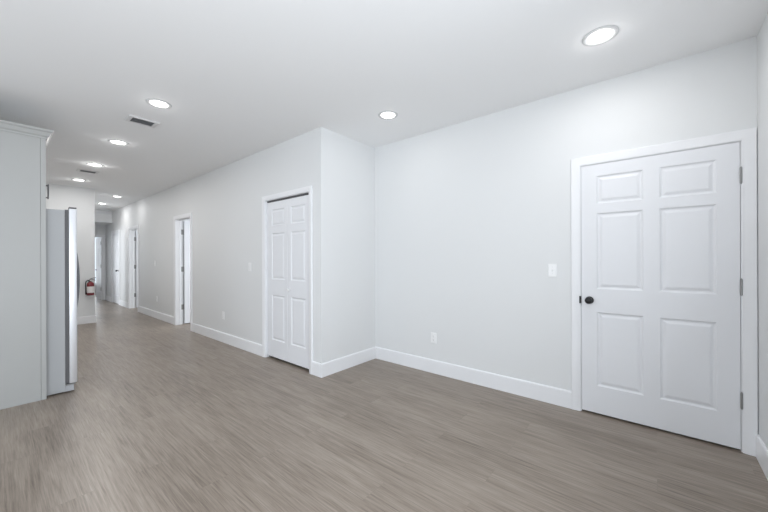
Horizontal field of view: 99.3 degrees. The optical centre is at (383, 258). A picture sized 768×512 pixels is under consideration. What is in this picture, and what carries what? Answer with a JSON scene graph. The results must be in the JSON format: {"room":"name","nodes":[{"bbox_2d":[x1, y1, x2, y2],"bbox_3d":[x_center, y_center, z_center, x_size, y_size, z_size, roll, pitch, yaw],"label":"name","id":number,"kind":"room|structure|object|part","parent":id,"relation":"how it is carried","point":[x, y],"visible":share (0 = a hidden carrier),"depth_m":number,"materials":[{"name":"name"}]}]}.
{"room":"empty living room","nodes":[
{"label":"empty living room","id":0,"kind":"room"},
{"bbox_2d":[46,183,94,316],"bbox_3d":[-9.902,-0.034,5.740,4.800,2.750,6.565,0,0,40],"label":"wall","id":1,"kind":"structure","parent":0,"point":[61,197],"depth_m":6.59,"materials":[{"name":"white paint"}]},
{"bbox_2d":[77,315,95,324],"bbox_3d":[-6.507,1.254,6.046,0.014,0.150,1.779,0,0,40],"label":"baseboard","id":2,"kind":"structure","parent":1,"relation":"attached to","point":[85,319],"depth_m":6.61,"materials":[{"name":"white paint"}]},
{"bbox_2d":[85,277,95,295],"bbox_3d":[-5.943,0.573,6.614,0.138,0.359,0.142,0,0,-13],"label":"fire extinguisher","id":3,"kind":"object","parent":1,"relation":"attached to","point":[89,288],"visible":1,"depth_m":6.56,"materials":[{"name":"red metal"}]},
{"bbox_2d":[95,224,105,287],"bbox_3d":[-9.279,-0.036,10.124,0.122,2.750,0.963,0,0,40],"label":"wall","id":4,"kind":"structure","parent":0,"point":[99,229],"depth_m":10.38,"materials":[{"name":"white paint"}]},
{"bbox_2d":[96,238,100,298],"bbox_3d":[-9.373,0.328,10.691,0.752,1.991,0.098,0,0,39],"label":"door","id":5,"kind":"structure","parent":4,"relation":"in","point":[98,240],"depth_m":10.70,"materials":[{"name":"white paint"}]},
{"bbox_2d":[95,235,105,299],"bbox_3d":[-9.254,0.298,10.139,0.140,2.081,0.899,0,0,40],"label":"door frame","id":6,"kind":"structure","parent":4,"relation":"attached to","point":[103,289],"depth_m":10.41,"materials":[{"name":"white paint"}]},
{"bbox_2d":[95,210,111,224],"bbox_3d":[-8.872,-1.238,9.780,0.950,0.350,0.963,0,0,40],"label":"soffit","id":7,"kind":"structure","parent":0,"point":[98,216],"depth_m":9.72,"materials":[{"name":"white paint"}]},
{"bbox_2d":[95,212,111,222],"bbox_3d":[-8.502,-1.214,9.471,0.015,0.300,0.963,0,0,40],"label":"molding","id":8,"kind":"structure","parent":7,"relation":"attached to","point":[95,212],"depth_m":9.70,"materials":[{"name":"white paint"}]},
{"bbox_2d":[135,230,137,307],"bbox_3d":[-5.570,-0.050,10.139,0.115,2.750,3.570,0,0,40],"label":"wall partition","id":9,"kind":"structure","parent":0,"point":[135,230],"depth_m":8.74,"materials":[{"name":"white paint"}]},
{"bbox_2d":[183,219,189,323],"bbox_3d":[-2.959,-0.059,7.960,0.115,2.750,3.570,0,0,40],"label":"wall partition","id":10,"kind":"structure","parent":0,"point":[188,219],"depth_m":6.58,"materials":[{"name":"white paint"}]},
{"bbox_2d":[105,127,329,363],"bbox_3d":[-4.818,-0.052,7.107,10.855,2.750,0.122,0,0,40],"label":"wall","id":11,"kind":"structure","parent":0,"point":[224,203],"depth_m":4.93,"materials":[{"name":"white paint"}]},
{"bbox_2d":[105,295,110,301],"bbox_3d":[-8.588,1.261,10.169,0.874,0.150,0.014,0,0,40],"label":"baseboard","id":12,"kind":"structure","parent":11,"relation":"attached to","point":[108,298],"depth_m":10.14,"materials":[{"name":"white paint"}]},
{"bbox_2d":[112,233,118,303],"bbox_3d":[-7.904,0.291,9.584,0.784,2.053,0.103,0,0,40],"label":"door","id":13,"kind":"structure","parent":11,"relation":"in","point":[115,235],"depth_m":9.61,"materials":[{"name":"white paint"}]},
{"bbox_2d":[111,230,119,301],"bbox_3d":[-7.861,0.262,9.636,0.932,2.143,0.140,0,0,40],"label":"door frame","id":14,"kind":"structure","parent":11,"relation":"attached to","point":[115,231],"depth_m":9.84,"materials":[{"name":"white paint"}]},
{"bbox_2d":[119,300,127,307],"bbox_3d":[-7.153,1.256,8.971,1.001,0.150,0.014,0,0,40],"label":"baseboard","id":15,"kind":"structure","parent":11,"relation":"attached to","point":[121,303],"depth_m":8.97,"materials":[{"name":"white paint"}]},
{"bbox_2d":[128,225,138,308],"bbox_3d":[-6.382,0.257,8.401,0.919,2.143,0.140,0,0,40],"label":"door frame","id":16,"kind":"structure","parent":11,"relation":"attached to","point":[131,230],"depth_m":8.63,"materials":[{"name":"white paint"}]},
{"bbox_2d":[134,230,137,306],"bbox_3d":[-6.355,0.286,8.965,0.103,2.053,0.823,0,0,39],"label":"door","id":17,"kind":"structure","parent":11,"relation":"in","point":[135,238],"depth_m":8.70,"materials":[{"name":"white paint"}]},
{"bbox_2d":[138,306,173,324],"bbox_3d":[-5.111,1.249,7.267,2.481,0.150,0.014,0,0,40],"label":"baseboard","id":18,"kind":"structure","parent":11,"relation":"attached to","point":[167,318],"depth_m":7.13,"materials":[{"name":"white paint"}]},
{"bbox_2d":[173,213,191,330],"bbox_3d":[-3.781,0.248,6.231,0.894,2.143,0.140,0,0,40],"label":"door frame","id":19,"kind":"structure","parent":11,"relation":"attached to","point":[177,220],"depth_m":6.44,"materials":[{"name":"white paint"}]},
{"bbox_2d":[181,221,189,322],"bbox_3d":[-3.753,0.277,6.777,0.103,2.053,0.798,0,0,39],"label":"door","id":20,"kind":"structure","parent":11,"relation":"in","point":[186,232],"depth_m":6.55,"materials":[{"name":"white paint"}]},
{"bbox_2d":[192,323,261,355],"bbox_3d":[-2.542,1.240,5.123,2.422,0.150,0.014,0,0,40],"label":"baseboard","id":21,"kind":"structure","parent":11,"relation":"attached to","point":[246,345],"depth_m":4.95,"materials":[{"name":"white paint"}]},
{"bbox_2d":[262,186,312,374],"bbox_3d":[-1.176,0.247,4.056,1.050,2.125,0.140,0,0,40],"label":"door frame","id":22,"kind":"structure","parent":11,"relation":"attached to","point":[308,189],"depth_m":4.13,"materials":[{"name":"white paint"}]},
{"bbox_2d":[267,193,308,368],"bbox_3d":[-1.194,0.278,4.032,0.923,2.063,0.064,0,0,40],"label":"door","id":23,"kind":"structure","parent":11,"relation":"in","point":[288,217],"depth_m":4.03,"materials":[{"name":"white paint"}]},
{"bbox_3d":[-1.362,0.276,4.193,0.460,2.008,0.032,0,0,40],"label":"panel","id":24,"kind":"part","parent":23,"relation":"part of","materials":[{"name":"white paint"}]},
{"bbox_3d":[-1.006,0.275,3.896,0.460,2.008,0.032,0,0,40],"label":"panel","id":25,"kind":"part","parent":23,"relation":"part of","materials":[{"name":"white paint"}]},
{"bbox_2d":[312,361,320,377],"bbox_3d":[-0.748,1.233,3.625,0.152,0.150,0.014,0,0,40],"label":"baseboard","id":26,"kind":"structure","parent":11,"relation":"attached to","point":[316,367],"depth_m":3.62,"materials":[{"name":"white paint"}]},
{"bbox_2d":[329,130,375,360],"bbox_3d":[-0.410,-0.068,4.012,0.122,2.750,0.775,0,0,40],"label":"wall","id":27,"kind":"structure","parent":0,"point":[351,162],"depth_m":3.94,"materials":[{"name":"white paint"}]},
{"bbox_2d":[321,346,375,377],"bbox_3d":[-0.397,1.232,3.917,0.014,0.150,0.911,0,0,40],"label":"baseboard","id":28,"kind":"structure","parent":27,"relation":"attached to","point":[336,365],"depth_m":3.86,"materials":[{"name":"white paint"}]},
{"bbox_2d":[0,294,767,511],"bbox_3d":[-5.753,1.366,5.392,17.050,0.080,11.340,0,0,40],"label":"floor","id":29,"kind":"structure","parent":0,"point":[158,415],"depth_m":2.27,"materials":[{"name":"grey wood"}]},
{"bbox_2d":[0,119,53,409],"bbox_3d":[-3.743,0.063,3.092,1.049,2.511,0.781,0,0,40],"label":"cabinet end panel","id":30,"kind":"object","parent":29,"relation":"on","point":[23,360],"visible":1,"depth_m":2.94,"materials":[{"name":"grey paint"}]},
{"bbox_3d":[-3.748,-1.152,3.092,1.049,0.081,0.781,0,0,40],"label":"crown moulding","id":31,"kind":"part","parent":30,"relation":"part of","materials":[{"name":"grey paint"}]},
{"bbox_2d":[46,207,79,395],"bbox_3d":[-3.667,0.409,3.224,0.905,1.820,0.968,0,0,40],"label":"refrigerator","id":32,"kind":"object","parent":29,"relation":"on","point":[62,263],"visible":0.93,"depth_m":3.17,"materials":[{"name":"grey metal"}]},
{"bbox_3d":[-3.248,0.373,3.372,0.450,1.723,0.060,0,0,40],"label":"door","id":33,"kind":"part","parent":32,"relation":"part of","materials":[{"name":"silver metal"}]},
{"bbox_3d":[-3.358,0.237,3.541,0.018,1.007,0.085,0,0,40],"label":"handle","id":34,"kind":"part","parent":32,"relation":"part of","materials":[{"name":"grey metal"}]},
{"bbox_2d":[0,0,767,210],"bbox_3d":[-5.763,-1.464,5.392,17.050,0.080,11.340,0,0,40],"label":"ceiling","id":35,"kind":"structure","parent":0,"point":[240,79],"depth_m":2.43,"materials":[{"name":"white paint"}]},
{"bbox_2d":[76,168,98,173],"bbox_3d":[-4.854,-1.422,5.349,0.196,0.010,0.272,0,0,40],"label":"ceiling vent","id":36,"kind":"object","parent":35,"relation":"in","point":[78,169],"visible":1,"depth_m":5.34,"materials":[{"name":"grey metal"}]},
{"bbox_2d":[86,163,102,166],"bbox_3d":[-4.416,-1.424,4.984,0.202,0.008,0.202,0,0,40],"label":"recessed light","id":37,"kind":"object","parent":35,"relation":"in","point":[90,164],"visible":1,"depth_m":4.96,"materials":[{"name":"white plastic"}]},
{"bbox_2d":[108,139,127,144],"bbox_3d":[-3.283,-1.429,4.032,0.202,0.008,0.202,0,0,40],"label":"recessed light","id":38,"kind":"object","parent":35,"relation":"in","point":[118,142],"visible":1,"depth_m":4.03,"materials":[{"name":"white plastic"}]},
{"bbox_2d":[124,114,159,127],"bbox_3d":[-2.535,-1.430,3.422,0.196,0.010,0.272,0,0,40],"label":"ceiling vent","id":39,"kind":"object","parent":35,"relation":"in","point":[130,118],"visible":1,"depth_m":3.41,"materials":[{"name":"white metal"}]},
{"bbox_2d":[146,98,171,108],"bbox_3d":[-2.091,-1.433,3.032,0.202,0.008,0.202,0,0,40],"label":"recessed light","id":40,"kind":"object","parent":35,"relation":"in","point":[158,103],"visible":1,"depth_m":3.02,"materials":[{"name":"white plastic"}]},
{"bbox_2d":[378,111,397,119],"bbox_3d":[0.040,-1.440,3.293,0.202,0.008,0.202,0,0,40],"label":"recessed light","id":41,"kind":"object","parent":35,"relation":"in","point":[387,115],"visible":1,"depth_m":3.29,"materials":[{"name":"white plastic"}]},
{"bbox_2d":[582,25,618,45],"bbox_3d":[1.410,-1.445,2.129,0.202,0.008,0.202,0,0,40],"label":"recessed light","id":42,"kind":"object","parent":35,"relation":"in","point":[603,34],"visible":1,"depth_m":2.12,"materials":[{"name":"white plastic"}]},
{"bbox_2d":[375,36,757,390],"bbox_3d":[0.687,-0.072,3.680,4.939,2.750,0.122,0,0,40],"label":"wall","id":43,"kind":"structure","parent":0,"point":[471,216],"depth_m":3.15,"materials":[{"name":"white paint"}]},
{"bbox_2d":[431,332,435,342],"bbox_3d":[0.562,0.905,3.703,0.072,0.117,0.009,0,0,40],"label":"wall outlet","id":44,"kind":"object","parent":43,"relation":"attached to","point":[433,335],"visible":1,"depth_m":3.70,"materials":[{"name":"white plastic"}]},
{"bbox_2d":[376,347,571,408],"bbox_3d":[0.758,1.228,3.536,2.248,0.150,0.014,0,0,40],"label":"baseboard","id":45,"kind":"structure","parent":43,"relation":"attached to","point":[548,394],"depth_m":3.32,"materials":[{"name":"white paint"}]},
{"bbox_2d":[548,264,556,276],"bbox_3d":[1.502,0.110,2.911,0.072,0.117,0.016,0,0,40],"label":"light switch","id":46,"kind":"object","parent":43,"relation":"attached to","point":[552,268],"visible":1,"depth_m":2.91,"materials":[{"name":"white plastic"}]},
{"bbox_2d":[579,142,742,448],"bbox_3d":[2.022,0.253,2.465,0.953,2.059,0.103,0,0,40],"label":"door","id":47,"kind":"structure","parent":43,"relation":"in","point":[662,285],"depth_m":2.42,"materials":[{"name":"white paint"}]},
{"bbox_3d":[1.702,0.351,2.710,0.055,0.055,0.068,0,0,40],"label":"knob","id":48,"kind":"part","parent":47,"relation":"part of","materials":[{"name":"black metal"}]},
{"bbox_2d":[571,127,757,456],"bbox_3d":[2.065,0.223,2.519,1.068,2.149,0.140,0,0,40],"label":"door frame","id":49,"kind":"structure","parent":43,"relation":"attached to","point":[747,138],"depth_m":2.17,"materials":[{"name":"white paint"}]},
{"bbox_2d":[757,13,767,448],"bbox_3d":[-0.205,-0.069,-1.141,0.130,2.750,8.425,0,0,40],"label":"wall","id":50,"kind":"structure","parent":0,"point":[762,37],"depth_m":2.02,"materials":[{"name":"white paint"}]},
{"bbox_2d":[756,434,767,479],"bbox_3d":[-0.223,1.231,-1.056,0.014,0.150,8.286,0,0,40],"label":"baseboard","id":51,"kind":"structure","parent":50,"relation":"attached to","point":[761,450],"depth_m":2.01,"materials":[{"name":"white paint"}]},
{"bbox_3d":[-6.913,-0.045,2.096,4.460,2.750,4.800,0,0,40],"label":"wall","id":52,"kind":"structure","parent":0,"visible":0},
{"bbox_2d":[46,184,48,198],"bbox_3d":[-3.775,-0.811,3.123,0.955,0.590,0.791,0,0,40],"label":"handle","id":53,"kind":"object","parent":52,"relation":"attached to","point":[47,197],"visible":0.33,"depth_m":3.41,"materials":[{"name":"grey metal"}]}
]}

